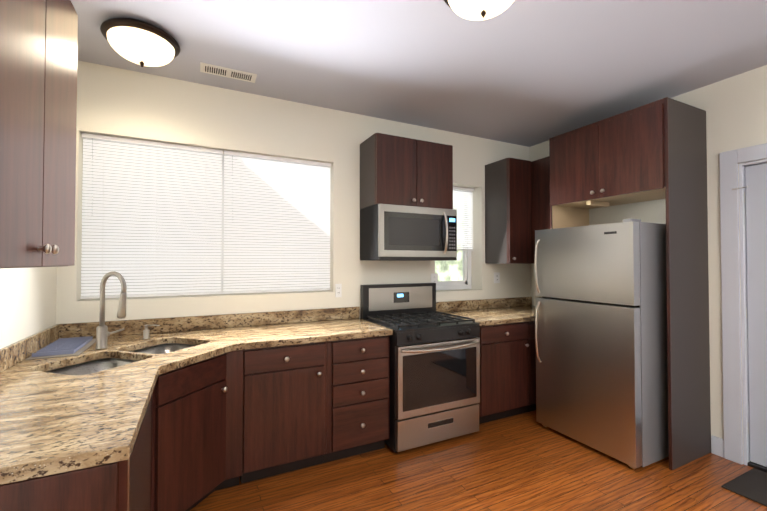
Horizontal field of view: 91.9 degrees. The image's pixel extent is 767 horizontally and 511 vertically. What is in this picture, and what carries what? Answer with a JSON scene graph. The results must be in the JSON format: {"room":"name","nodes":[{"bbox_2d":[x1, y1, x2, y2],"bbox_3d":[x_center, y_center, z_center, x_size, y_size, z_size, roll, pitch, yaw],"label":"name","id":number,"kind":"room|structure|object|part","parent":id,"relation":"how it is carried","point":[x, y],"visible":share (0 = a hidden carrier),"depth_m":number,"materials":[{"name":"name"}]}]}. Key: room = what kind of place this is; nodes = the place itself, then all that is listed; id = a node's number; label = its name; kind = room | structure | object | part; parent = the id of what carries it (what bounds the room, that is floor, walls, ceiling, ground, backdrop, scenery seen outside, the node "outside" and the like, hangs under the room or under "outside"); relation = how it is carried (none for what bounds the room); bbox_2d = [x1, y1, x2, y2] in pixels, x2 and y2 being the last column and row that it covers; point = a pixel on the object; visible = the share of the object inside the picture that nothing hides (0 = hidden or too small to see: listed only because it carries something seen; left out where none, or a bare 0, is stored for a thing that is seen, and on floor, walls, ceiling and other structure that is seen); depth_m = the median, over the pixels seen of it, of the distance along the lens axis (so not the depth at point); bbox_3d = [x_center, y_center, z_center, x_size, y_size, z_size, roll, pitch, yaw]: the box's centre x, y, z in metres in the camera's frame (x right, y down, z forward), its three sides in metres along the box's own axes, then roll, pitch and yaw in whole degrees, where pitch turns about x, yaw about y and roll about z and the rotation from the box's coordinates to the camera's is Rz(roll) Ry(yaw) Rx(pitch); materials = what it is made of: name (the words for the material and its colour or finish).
{"room":"kitchen","nodes":[
{"label":"kitchen","id":0,"kind":"room"},
{"bbox_2d":[0,267,56,348],"bbox_3d":[-1.049,0.044,0.011,0.250,2.730,5.750,0,-1,-27],"label":"wall","id":1,"kind":"structure","parent":0,"point":[27,302],"depth_m":1.95,"materials":[{"name":"beige paint"}]},
{"bbox_2d":[0,324,63,372],"bbox_3d":[-1.655,0.472,1.529,0.022,0.100,1.800,0,-1,-27],"label":"backsplash","id":2,"kind":"structure","parent":1,"relation":"attached to","point":[11,355],"depth_m":1.92,"materials":[{"name":"stone"}]},
{"bbox_2d":[0,0,77,268],"bbox_3d":[-1.256,-0.487,1.147,0.382,1.050,0.730,0,-1,-27],"label":"upper cabinet","id":3,"kind":"object","parent":1,"relation":"attached to","point":[38,75],"visible":1,"depth_m":1.17,"materials":[{"name":"brown wood"}]},
{"bbox_2d":[56,60,529,323],"bbox_3d":[-0.270,0.102,3.445,4.210,2.730,0.300,0,-1,-27],"label":"wall","id":4,"kind":"structure","parent":0,"point":[119,102],"depth_m":2.99,"materials":[{"name":"beige paint"}]},
{"bbox_2d":[84,140,325,298],"bbox_3d":[-1.306,-0.251,2.995,1.748,1.118,0.070,0,-1,-27],"label":"window","id":5,"kind":"structure","parent":4,"relation":"in","point":[222,266],"depth_m":2.97,"materials":[{"name":"white plastic"}]},
{"bbox_2d":[80,133,222,298],"bbox_3d":[-1.625,-0.262,2.660,0.863,1.102,0.052,0,-1,-27],"label":"window blind","id":6,"kind":"object","parent":5,"relation":"attached to","point":[152,220],"visible":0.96,"depth_m":2.65,"materials":[{"name":"white plastic"}]},
{"bbox_2d":[223,150,330,293],"bbox_3d":[-0.846,-0.255,3.049,0.863,1.102,0.052,0,-1,-27],"label":"window blind","id":7,"kind":"object","parent":5,"relation":"attached to","point":[276,226],"visible":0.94,"depth_m":3.04,"materials":[{"name":"white plastic"}]},
{"bbox_2d":[64,307,359,337],"bbox_3d":[-1.146,0.494,2.817,2.084,0.100,0.027,0,-1,-27],"label":"backsplash","id":8,"kind":"structure","parent":4,"relation":"attached to","point":[171,324],"depth_m":2.74,"materials":[{"name":"stone"}]},
{"bbox_2d":[335,284,341,296],"bbox_3d":[-0.389,0.303,3.209,0.055,0.116,0.008,0,-1,-27],"label":"outlet","id":9,"kind":"object","parent":4,"relation":"attached to","point":[338,290],"visible":1,"depth_m":3.21,"materials":[{"name":"white plastic"}]},
{"bbox_2d":[360,133,452,208],"bbox_3d":[0.214,-0.705,3.317,0.766,0.582,0.382,0,-1,-27],"label":"upper cabinet","id":10,"kind":"object","parent":4,"relation":"attached to","point":[398,170],"visible":0.88,"depth_m":3.16,"materials":[{"name":"brown wood"}]},
{"bbox_2d":[360,204,456,260],"bbox_3d":[0.232,-0.184,3.275,0.764,0.455,0.454,0,-1,-27],"label":"microwave","id":11,"kind":"object","parent":10,"relation":"attached to","point":[389,232],"visible":1,"depth_m":3.11,"materials":[{"name":"silver metal"}]},
{"bbox_2d":[431,273,437,284],"bbox_3d":[0.502,0.235,3.654,0.080,0.116,0.008,0,-1,-27],"label":"outlet","id":12,"kind":"object","parent":4,"relation":"attached to","point":[434,277],"visible":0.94,"depth_m":3.65,"materials":[{"name":"white plastic"}]},
{"bbox_2d":[435,190,471,289],"bbox_3d":[0.685,-0.184,3.987,0.598,1.098,0.070,0,-1,-27],"label":"window","id":13,"kind":"structure","parent":4,"relation":"in","point":[465,283],"depth_m":4.06,"materials":[{"name":"white plastic"}]},
{"bbox_2d":[453,186,473,250],"bbox_3d":[0.720,-0.393,3.921,0.584,0.677,0.052,0,-1,-27],"label":"window blind","id":14,"kind":"object","parent":13,"relation":"attached to","point":[458,204],"visible":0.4,"depth_m":4.00,"materials":[{"name":"white plastic"}]},
{"bbox_2d":[494,272,499,282],"bbox_3d":[1.226,0.241,4.016,0.080,0.116,0.008,0,-1,-27],"label":"outlet","id":15,"kind":"object","parent":4,"relation":"attached to","point":[496,277],"visible":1,"depth_m":4.01,"materials":[{"name":"white plastic"}]},
{"bbox_2d":[485,157,530,263],"bbox_3d":[1.302,-0.442,3.854,0.300,1.050,0.382,0,-1,-27],"label":"upper cabinet","id":16,"kind":"object","parent":4,"relation":"attached to","point":[507,210],"visible":1,"depth_m":3.74,"materials":[{"name":"brown wood"}]},
{"bbox_2d":[71,0,766,146],"bbox_3d":[0.946,-1.364,1.031,4.710,0.120,5.750,0,-1,-27],"label":"ceiling","id":17,"kind":"structure","parent":0,"point":[528,73],"depth_m":2.36,"materials":[{"name":"grey paint"}]},
{"bbox_2d":[100,17,179,66],"bbox_3d":[-1.411,-1.193,2.171,0.392,0.184,0.392,0,-1,-27],"label":"dome light","id":18,"kind":"object","parent":17,"relation":"attached to","point":[106,25],"depth_m":2.07,"materials":[{"name":"white glass"}]},
{"bbox_3d":[-1.411,-1.186,2.170,0.334,0.100,0.334,0,-1,-27],"label":"ceiling-mounted dome light shade","id":19,"kind":"part","parent":18,"relation":"part of","materials":[{"name":"white glass"}]},
{"bbox_2d":[200,62,256,82],"bbox_3d":[-1.080,-1.274,2.594,0.360,0.007,0.130,0,-1,-27],"label":"ceiling vent","id":20,"kind":"object","parent":17,"relation":"in","point":[226,72],"visible":1,"depth_m":2.58,"materials":[{"name":"beige metal"}]},
{"bbox_2d":[444,0,513,20],"bbox_3d":[0.466,-1.200,1.733,0.392,0.184,0.392,0,-1,-27],"label":"dome light","id":21,"kind":"object","parent":17,"relation":"attached to","point":[483,13],"depth_m":1.74,"materials":[{"name":"white glass"}]},
{"bbox_3d":[0.466,-1.194,1.733,0.334,0.100,0.334,0,-1,-27],"label":"dome light shade","id":22,"kind":"part","parent":21,"relation":"part of","materials":[{"name":"white glass"}]},
{"bbox_2d":[190,410,766,510],"bbox_3d":[0.946,1.485,0.982,4.710,0.120,5.750,0,-1,-27],"label":"floor","id":23,"kind":"structure","parent":0,"point":[526,461],"depth_m":2.38,"materials":[{"name":"brown wood"}]},
{"bbox_2d":[0,460,127,510],"bbox_3d":[-1.026,0.990,0.924,0.616,0.869,0.168,0,-1,-27],"label":"base cabinet","id":24,"kind":"object","parent":23,"relation":"on","point":[103,487],"visible":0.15,"depth_m":0.95,"materials":[{"name":"brown wood"}]},
{"bbox_2d":[127,395,151,510],"bbox_3d":[-1.188,0.997,1.278,0.606,0.866,0.603,0,-1,-27],"label":"base cabinet","id":25,"kind":"object","parent":23,"relation":"on","point":[138,479],"visible":0.17,"depth_m":1.40,"materials":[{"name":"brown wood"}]},
{"bbox_2d":[63,343,242,510],"bbox_3d":[-1.375,1.010,2.117,1.057,0.869,1.057,0,-1,-27],"label":"base cabinet","id":26,"kind":"object","parent":23,"relation":"on","point":[196,430],"visible":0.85,"depth_m":2.00,"materials":[{"name":"brown wood"}]},
{"bbox_2d":[0,318,392,484],"bbox_3d":[-0.741,0.550,2.005,2.084,0.040,1.838,0,-1,-27],"label":"countertop","id":27,"kind":"structure","parent":26,"relation":"on","point":[52,423],"depth_m":1.42,"materials":[{"name":"stone"}]},
{"bbox_2d":[25,336,95,359],"bbox_3d":[-1.813,0.513,2.126,0.213,0.036,0.470,0,-1,-27],"label":"tray","id":28,"kind":"object","parent":27,"relation":"on","point":[66,347],"visible":1,"depth_m":2.03,"materials":[{"name":"grey"}]},
{"bbox_2d":[47,358,136,375],"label":"sink","id":29,"kind":"object","parent":27,"relation":"attached to","point":[93,366],"depth_m":2.02,"materials":[{"name":"silver metal"}]},
{"bbox_2d":[95,271,126,349],"bbox_3d":[-1.560,0.311,2.136,0.163,0.441,0.227,0,-1,-27],"label":"faucet","id":30,"kind":"object","parent":27,"relation":"on","point":[102,333],"visible":1,"depth_m":2.11,"materials":[{"name":"silver metal"}]},
{"bbox_2d":[142,324,159,338],"bbox_3d":[-1.502,0.491,2.401,0.097,0.090,0.054,0,-1,-27],"label":"soap dispenser","id":31,"kind":"object","parent":27,"relation":"on","point":[146,333],"visible":1,"depth_m":2.38,"materials":[{"name":"silver metal"}]},
{"bbox_2d":[131,343,196,353],"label":"sink","id":32,"kind":"object","parent":27,"relation":"attached to","point":[170,347],"depth_m":2.42,"materials":[{"name":"silver metal"}]},
{"bbox_2d":[240,342,326,483],"bbox_3d":[-0.749,1.019,2.655,0.539,0.869,0.651,0,-1,-27],"label":"base cabinet","id":33,"kind":"object","parent":23,"relation":"on","point":[284,409],"visible":0.79,"depth_m":2.39,"materials":[{"name":"brown wood"}]},
{"bbox_2d":[323,335,388,462],"bbox_3d":[-0.292,1.023,2.883,0.482,0.869,0.651,0,-1,-27],"label":"base cabinet","id":34,"kind":"object","parent":23,"relation":"on","point":[357,396],"visible":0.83,"depth_m":2.62,"materials":[{"name":"brown wood"}]},
{"bbox_2d":[360,283,479,452],"bbox_3d":[0.304,0.859,3.113,0.764,1.205,0.743,0,-1,-27],"label":"range","id":35,"kind":"object","parent":23,"relation":"on","point":[434,375],"visible":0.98,"depth_m":2.86,"materials":[{"name":"silver metal"}]},
{"bbox_2d":[478,321,533,423],"bbox_3d":[0.899,1.033,3.496,0.630,0.868,0.619,0,-1,-27],"label":"base cabinet","id":36,"kind":"object","parent":23,"relation":"on","point":[508,370],"depth_m":3.24,"materials":[{"name":"brown wood"}]},
{"bbox_2d":[530,321,535,409],"bbox_3d":[1.499,1.038,3.795,0.710,0.868,0.619,0,-1,-27],"label":"base cabinet","id":37,"kind":"object","parent":23,"relation":"on","point":[532,323],"depth_m":3.38,"materials":[{"name":"brown wood"}]},
{"bbox_2d":[436,297,535,325],"bbox_3d":[1.223,0.528,3.653,1.342,0.140,0.643,0,-1,-27],"label":"countertop","id":38,"kind":"structure","parent":37,"relation":"on","point":[487,312],"depth_m":3.71,"materials":[{"name":"stone"}]},
{"bbox_2d":[534,219,668,468],"bbox_3d":[1.806,0.609,2.998,0.805,1.703,0.813,0,-1,-27],"label":"refrigerator","id":39,"kind":"object","parent":23,"relation":"on","point":[601,342],"visible":0.83,"depth_m":2.66,"materials":[{"name":"grey metal"}]},
{"bbox_2d":[549,97,710,469],"bbox_3d":[1.970,0.190,3.072,0.528,2.540,0.957,0,-1,-27],"label":"surround","id":40,"kind":"object","parent":23,"relation":"on","point":[689,411],"visible":0.56,"depth_m":2.63,"materials":[{"name":"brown dark stained wood"}]},
{"bbox_2d":[721,468,766,506],"bbox_3d":[2.493,1.437,2.051,0.450,0.012,0.820,0,-1,-27],"label":"rug","id":41,"kind":"object","parent":23,"relation":"on","point":[751,484],"visible":0.98,"depth_m":2.32,"materials":[{"name":"grey fabric"}]},
{"bbox_2d":[529,65,766,463],"bbox_3d":[2.942,0.077,2.002,0.250,2.730,5.750,0,-1,-27],"label":"wall","id":42,"kind":"structure","parent":0,"point":[734,108],"depth_m":2.72,"materials":[{"name":"beige paint"}]},
{"bbox_2d":[530,156,549,263],"bbox_3d":[1.663,-0.442,3.860,0.380,1.050,0.696,0,-1,-27],"label":"upper cabinet","id":43,"kind":"object","parent":42,"relation":"attached to","point":[540,194],"visible":0.06,"depth_m":3.71,"materials":[{"name":"brown wood"}]},
{"bbox_2d":[550,98,664,208],"bbox_3d":[1.946,-0.752,3.075,0.580,0.655,0.916,0,-1,-27],"label":"upper cabinet","id":44,"kind":"object","parent":42,"relation":"attached to","point":[618,159],"visible":0.88,"depth_m":2.89,"materials":[{"name":"brown wood"}]},
{"bbox_2d":[711,435,723,457],"bbox_3d":[1.329,1.347,0.217,4.208,0.130,3.535,0,-1,-27],"label":"baseboard","id":45,"kind":"structure","parent":42,"relation":"attached to","point":[717,445],"depth_m":2.70,"materials":[{"name":"grey paint"}]},
{"bbox_2d":[719,143,766,472],"bbox_3d":[2.789,0.347,2.284,0.268,2.200,1.020,0,-1,-27],"label":"door frame","id":46,"kind":"structure","parent":42,"relation":"attached to","point":[734,331],"depth_m":2.61,"materials":[{"name":"grey paint"}]},
{"bbox_2d":[732,163,766,466],"bbox_3d":[2.688,0.396,2.261,0.112,2.050,0.822,0,-1,-27],"label":"entry door","id":47,"kind":"structure","parent":42,"relation":"in","point":[755,187],"depth_m":2.54,"materials":[{"name":"grey paint"}]},
{"label":"outside","id":48,"kind":"structure","parent":0,"visible":0},
{"bbox_2d":[435,194,463,280],"bbox_3d":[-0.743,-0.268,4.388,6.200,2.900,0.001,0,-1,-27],"label":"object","id":49,"kind":"structure","parent":48,"point":[448,269],"depth_m":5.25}
]}

